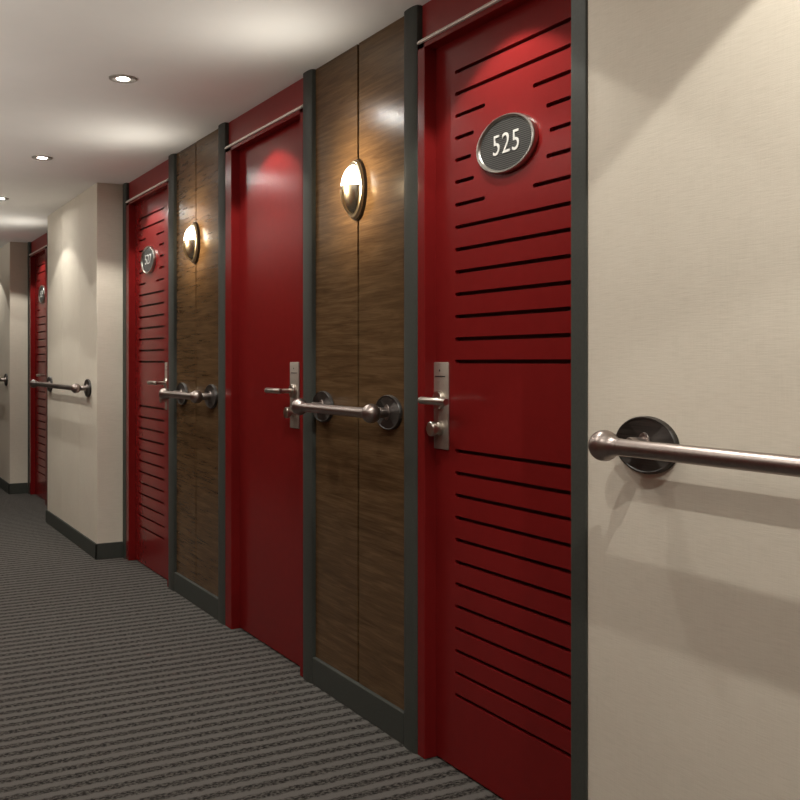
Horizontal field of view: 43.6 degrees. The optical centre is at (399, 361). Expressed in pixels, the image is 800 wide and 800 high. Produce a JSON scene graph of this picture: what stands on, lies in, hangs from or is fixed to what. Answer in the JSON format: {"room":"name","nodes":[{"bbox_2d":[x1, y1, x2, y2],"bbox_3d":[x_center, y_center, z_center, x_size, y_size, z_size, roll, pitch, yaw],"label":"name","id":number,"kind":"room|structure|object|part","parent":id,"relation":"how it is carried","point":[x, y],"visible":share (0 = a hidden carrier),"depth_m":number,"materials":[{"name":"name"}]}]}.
{"room":"hotel corridor","nodes":[
{"label":"hotel corridor","id":0,"kind":"room"},
{"bbox_2d":[0,242,27,483],"bbox_3d":[-3.671,0.051,9.426,0.238,2.194,1.540,0,0,-30],"label":"wall","id":1,"kind":"structure","parent":0,"point":[13,255],"depth_m":8.75,"materials":[{"name":"paint"}]},
{"bbox_2d":[0,374,7,385],"bbox_3d":[-3.810,0.156,9.318,0.110,0.109,1.294,0,0,-30],"label":"handrail","id":2,"kind":"object","parent":1,"relation":"attached to","point":[5,379],"visible":1,"depth_m":8.82,"materials":[{"name":"metal"}]},
{"bbox_3d":[-3.488,0.156,8.851,0.010,0.109,0.164,0,0,-30],"label":"mount plate","id":3,"kind":"part","parent":2,"relation":"part of","materials":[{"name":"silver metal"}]},
{"bbox_2d":[0,477,27,493],"bbox_3d":[-3.715,1.103,9.401,0.159,0.091,1.562,0,0,-30],"label":"baseboard","id":4,"kind":"structure","parent":1,"relation":"attached to","point":[14,488],"depth_m":8.73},
{"bbox_2d":[48,183,122,543],"bbox_3d":[-2.042,0.051,6.554,0.238,2.194,1.543,0,0,-30],"label":"wall","id":5,"kind":"structure","parent":0,"point":[85,234],"depth_m":6.04,"materials":[{"name":"paint"}]},
{"bbox_2d":[30,376,91,396],"bbox_3d":[-2.252,0.156,6.571,0.110,0.109,1.504,0,0,-30],"label":"handrail","id":6,"kind":"object","parent":5,"relation":"attached to","point":[75,388],"visible":1,"depth_m":6.14,"materials":[{"name":"metal"}]},
{"bbox_3d":[-2.473,0.156,7.061,0.010,0.109,0.164,0,0,-30],"label":"mount plate","id":7,"kind":"part","parent":6,"relation":"part of","materials":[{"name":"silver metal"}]},
{"bbox_3d":[-1.878,0.156,6.013,0.010,0.109,0.164,0,0,-30],"label":"mount plate","id":8,"kind":"part","parent":6,"relation":"part of","materials":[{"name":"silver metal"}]},
{"bbox_2d":[46,509,122,558],"bbox_3d":[-2.086,1.103,6.529,0.159,0.091,1.565,0,0,-30],"label":"baseboard","id":9,"kind":"structure","parent":5,"relation":"attached to","point":[112,549],"depth_m":6.04,"materials":[{"name":"grey wood"}]},
{"bbox_2d":[0,0,430,247],"bbox_3d":[-2.453,-1.096,5.391,2.450,0.100,16.400,0,0,-30],"label":"ceiling","id":10,"kind":"structure","parent":0,"point":[198,66],"depth_m":3.61,"materials":[{"name":"paint"}]},
{"bbox_2d":[32,155,52,160],"bbox_3d":[-1.830,-1.042,5.113,0.102,0.006,0.102,0,0,-30],"label":"recessed light","id":11,"kind":"object","parent":10,"relation":"in","point":[37,157],"visible":1,"depth_m":5.11,"materials":[{"name":"white"}]},
{"bbox_2d":[109,74,136,83],"bbox_3d":[-1.021,-1.042,3.686,0.102,0.006,0.102,0,0,-30],"label":"recessed light","id":12,"kind":"object","parent":10,"relation":"in","point":[118,78],"visible":1,"depth_m":3.68,"materials":[{"name":"white"}]},
{"bbox_2d":[0,488,503,799],"bbox_3d":[-2.453,1.188,5.391,2.450,0.080,16.400,0,0,-30],"label":"floor","id":13,"kind":"structure","parent":0,"point":[115,685],"depth_m":3.31,"materials":[{"name":"carpet"}]},
{"bbox_2d":[588,0,799,799],"bbox_3d":[1.418,0.051,0.451,0.238,2.194,3.785,0,0,-30],"label":"wall","id":14,"kind":"structure","parent":0,"point":[694,105],"depth_m":1.79,"materials":[{"name":"paint"}]},
{"bbox_2d":[571,0,587,799],"bbox_3d":[0.471,0.051,2.117,0.240,2.194,0.049,0,0,-30],"label":"trim","id":15,"kind":"structure","parent":14,"relation":"attached to","point":[579,8],"depth_m":2.05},
{"bbox_2d":[588,416,799,476],"bbox_3d":[0.903,0.156,1.006,0.110,0.109,2.124,0,0,-30],"label":"handrail","id":16,"kind":"object","parent":14,"relation":"attached to","point":[645,444],"visible":1,"depth_m":1.76,"materials":[{"name":"metal"}]},
{"bbox_3d":[0.463,0.156,1.883,0.010,0.109,0.164,0,0,-30],"label":"mount plate","id":17,"kind":"part","parent":16,"relation":"part of","materials":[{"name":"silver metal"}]},
{"bbox_3d":[-1.464,0.051,5.952,0.175,2.194,16.400,0,0,-30],"label":"wall","id":18,"kind":"structure","parent":0,"visible":0},
{"bbox_2d":[28,242,30,493],"bbox_3d":[-3.209,0.051,8.757,0.093,2.194,0.078,0,0,-30],"label":"trim","id":19,"kind":"structure","parent":18,"relation":"attached to","point":[29,243],"depth_m":8.72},
{"bbox_2d":[29,233,46,504],"bbox_3d":[-3.015,0.051,8.380,0.124,2.194,0.883,0,0,-30],"label":"door","id":20,"kind":"structure","parent":18,"relation":"in","point":[38,256],"depth_m":8.57,"materials":[{"name":"red paint"}]},
{"bbox_3d":[-2.977,-0.992,8.369,0.069,0.106,0.826,0,0,-30],"label":"header panel","id":21,"kind":"part","parent":20,"relation":"part of","materials":[{"name":"red paint"}]},
{"bbox_2d":[38,285,44,302],"bbox_3d":[-2.991,-0.566,8.351,0.014,0.151,0.260,0,0,-30],"label":"number plaque","id":22,"kind":"object","parent":20,"relation":"attached to","point":[41,294],"visible":0.98,"depth_m":8.34,"materials":[{"name":"grey metal"}]},
{"bbox_2d":[47,230,47,506],"bbox_3d":[-2.763,0.051,7.969,0.093,2.194,0.080,0,0,-30],"label":"trim","id":23,"kind":"structure","parent":18,"relation":"attached to","point":[47,230],"depth_m":7.94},
{"bbox_2d":[123,183,128,558],"bbox_3d":[-1.580,0.051,5.883,0.093,2.194,0.078,0,0,-30],"label":"trim","id":24,"kind":"structure","parent":18,"relation":"attached to","point":[125,185],"depth_m":5.84,"materials":[{"name":"grey wood"}]},
{"bbox_2d":[126,160,167,586],"bbox_3d":[-1.381,0.051,5.499,0.124,2.194,0.900,0,0,-30],"label":"door","id":25,"kind":"structure","parent":18,"relation":"in","point":[147,204],"depth_m":5.58,"materials":[{"name":"red paint"}]},
{"bbox_2d":[141,246,155,273],"bbox_3d":[-1.394,-0.566,5.536,0.014,0.151,0.260,0,0,-30],"label":"number plaque","id":26,"kind":"object","parent":25,"relation":"attached to","point":[148,258],"visible":1,"depth_m":5.52,"materials":[{"name":"grey metal"}]},
{"bbox_3d":[-1.343,-0.992,5.488,0.069,0.106,0.843,0,0,-30],"label":"header panel","id":27,"kind":"part","parent":25,"relation":"part of","materials":[{"name":"red paint"}]},
{"bbox_3d":[-1.282,0.109,5.259,0.060,0.021,0.142,0,0,-30],"label":"lever","id":28,"kind":"part","parent":25,"relation":"part of","materials":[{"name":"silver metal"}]},
{"bbox_3d":[-1.216,0.125,5.231,0.006,0.250,0.082,0,0,-30],"label":"lock plate","id":29,"kind":"part","parent":25,"relation":"part of","materials":[{"name":"silver metal"}]},
{"bbox_2d":[168,153,176,590],"bbox_3d":[-1.121,0.051,5.074,0.093,2.194,0.097,0,0,-30],"label":"trim","id":30,"kind":"structure","parent":18,"relation":"attached to","point":[172,159],"depth_m":5.02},
{"bbox_2d":[174,129,217,619],"bbox_3d":[-0.932,0.051,4.746,0.086,2.194,0.660,0,0,-30],"label":"wood wall panel","id":31,"kind":"object","parent":18,"relation":"attached to","point":[196,576],"visible":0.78,"depth_m":4.72,"materials":[{"name":"brown wood"}]},
{"bbox_2d":[159,383,217,407],"bbox_3d":[-1.011,0.156,4.712,0.110,0.109,0.599,0,0,-30],"label":"handrail","id":32,"kind":"object","parent":31,"relation":"attached to","point":[210,395],"visible":1,"depth_m":4.57,"materials":[{"name":"metal"}]},
{"bbox_3d":[-1.075,0.156,4.926,0.010,0.109,0.164,0,0,-30],"label":"mount plate","id":33,"kind":"part","parent":32,"relation":"part of","materials":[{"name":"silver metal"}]},
{"bbox_3d":[-0.860,0.156,4.547,0.010,0.109,0.164,0,0,-30],"label":"mount plate","id":34,"kind":"part","parent":32,"relation":"part of","materials":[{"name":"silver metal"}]},
{"bbox_2d":[182,222,199,263],"bbox_3d":[-0.998,-0.565,4.736,0.063,0.198,0.128,0,0,-30],"label":"wall sconce","id":35,"kind":"object","parent":31,"relation":"attached to","point":[191,242],"visible":1,"depth_m":4.71,"materials":[{"name":"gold metal"}]},
{"bbox_3d":[-1.000,-0.611,4.735,0.046,0.068,0.091,0,0,-30],"label":"lamp shade","id":36,"kind":"part","parent":35,"relation":"part of","materials":[{"name":"white glass"}]},
{"bbox_3d":[-0.974,-0.565,4.749,0.010,0.198,0.128,0,0,-30],"label":"plate","id":37,"kind":"part","parent":35,"relation":"part of","materials":[{"name":"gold metal"}]},
{"bbox_3d":[-0.962,1.100,4.729,0.017,0.096,0.660,0,0,-30],"label":"baseboard","id":38,"kind":"part","parent":31,"relation":"part of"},
{"bbox_2d":[218,122,228,624],"bbox_3d":[-0.749,0.051,4.418,0.093,2.194,0.090,0,0,-30],"label":"trim","id":39,"kind":"structure","parent":18,"relation":"attached to","point":[223,128],"depth_m":4.38,"materials":[{"name":"wood"}]},
{"bbox_2d":[224,78,302,676],"bbox_3d":[-0.525,0.051,3.989,0.124,2.194,0.880,0,0,-30],"label":"door","id":40,"kind":"structure","parent":18,"relation":"in","point":[264,151],"depth_m":4.04,"materials":[{"name":"red paint"}]},
{"bbox_3d":[-0.513,-0.992,4.024,0.069,0.106,0.829,0,0,-30],"label":"header panel","id":41,"kind":"part","parent":40,"relation":"part of","materials":[{"name":"red paint"}]},
{"bbox_3d":[-0.465,0.109,3.817,0.060,0.021,0.142,0,0,-30],"label":"lever","id":42,"kind":"part","parent":40,"relation":"part of","materials":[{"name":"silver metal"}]},
{"bbox_3d":[-0.399,0.125,3.789,0.006,0.250,0.082,0,0,-30],"label":"lock plate","id":43,"kind":"part","parent":40,"relation":"part of","materials":[{"name":"silver metal"}]},
{"bbox_2d":[303,69,315,683],"bbox_3d":[-0.298,0.051,3.622,0.093,2.194,0.082,0,0,-30],"label":"trim","id":44,"kind":"structure","parent":18,"relation":"attached to","point":[309,77],"depth_m":3.58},
{"bbox_2d":[313,16,403,744],"bbox_3d":[-0.114,0.051,3.302,0.086,2.194,0.657,0,0,-30],"label":"wood wall panel","id":45,"kind":"object","parent":18,"relation":"attached to","point":[358,661],"visible":0.8,"depth_m":3.26,"materials":[{"name":"brown wood"}]},
{"bbox_2d":[291,391,402,429],"bbox_3d":[-0.198,0.156,3.278,0.110,0.109,0.640,0,0,-30],"label":"handrail","id":46,"kind":"object","parent":45,"relation":"attached to","point":[387,412],"visible":1,"depth_m":3.12,"materials":[{"name":"metal"}]},
{"bbox_3d":[-0.272,0.156,3.510,0.010,0.109,0.164,0,0,-30],"label":"mount plate","id":47,"kind":"part","parent":46,"relation":"part of","materials":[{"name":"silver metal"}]},
{"bbox_3d":[-0.037,0.156,3.096,0.010,0.109,0.164,0,0,-30],"label":"mount plate","id":48,"kind":"part","parent":46,"relation":"part of","materials":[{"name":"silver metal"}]},
{"bbox_2d":[340,159,366,219],"bbox_3d":[-0.165,-0.565,3.269,0.063,0.198,0.128,0,0,-30],"label":"wall sconce","id":49,"kind":"object","parent":45,"relation":"attached to","point":[353,189],"visible":1,"depth_m":3.24,"materials":[{"name":"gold metal"}]},
{"bbox_3d":[-0.168,-0.611,3.267,0.046,0.068,0.091,0,0,-30],"label":"lamp shade","id":50,"kind":"part","parent":49,"relation":"part of","materials":[{"name":"white glass"}]},
{"bbox_3d":[-0.142,-0.565,3.282,0.010,0.198,0.128,0,0,-30],"label":"plate","id":51,"kind":"part","parent":49,"relation":"part of","materials":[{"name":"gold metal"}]},
{"bbox_3d":[-0.143,1.100,3.285,0.017,0.096,0.657,0,0,-30],"label":"baseboard","id":52,"kind":"part","parent":45,"relation":"part of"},
{"bbox_2d":[404,5,421,753],"bbox_3d":[0.066,0.051,2.980,0.093,2.194,0.081,0,0,-30],"label":"trim","id":53,"kind":"structure","parent":18,"relation":"attached to","point":[413,15],"depth_m":2.95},
{"bbox_2d":[417,0,570,799],"bbox_3d":[0.280,0.051,2.570,0.124,2.194,0.927,0,0,-30],"label":"door","id":54,"kind":"structure","parent":18,"relation":"in","point":[494,250],"depth_m":2.65,"materials":[{"name":"red paint"}]},
{"bbox_3d":[0.108,0.109,2.807,0.060,0.021,0.142,0,0,-30],"label":"lever","id":55,"kind":"part","parent":54,"relation":"part of","materials":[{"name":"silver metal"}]},
{"bbox_3d":[0.118,0.125,2.878,0.006,0.250,0.082,0,0,-30],"label":"lock plate","id":56,"kind":"part","parent":54,"relation":"part of","materials":[{"name":"silver metal"}]},
{"bbox_3d":[0.314,-0.992,2.565,0.069,0.106,0.885,0,0,-30],"label":"header panel","id":57,"kind":"part","parent":54,"relation":"part of","materials":[{"name":"red paint"}]},
{"bbox_3d":[0.307,0.111,2.561,0.086,2.074,0.885,0,0,-30],"label":"frame","id":58,"kind":"part","parent":54,"relation":"part of","materials":[{"name":"red paint"}]},
{"bbox_2d":[476,112,538,173],"bbox_3d":[0.274,-0.566,2.593,0.014,0.151,0.260,0,0,-30],"label":"number plaque","id":59,"kind":"object","parent":54,"relation":"attached to","point":[507,143],"visible":1,"depth_m":2.58,"materials":[{"name":"grey metal"}]}
]}

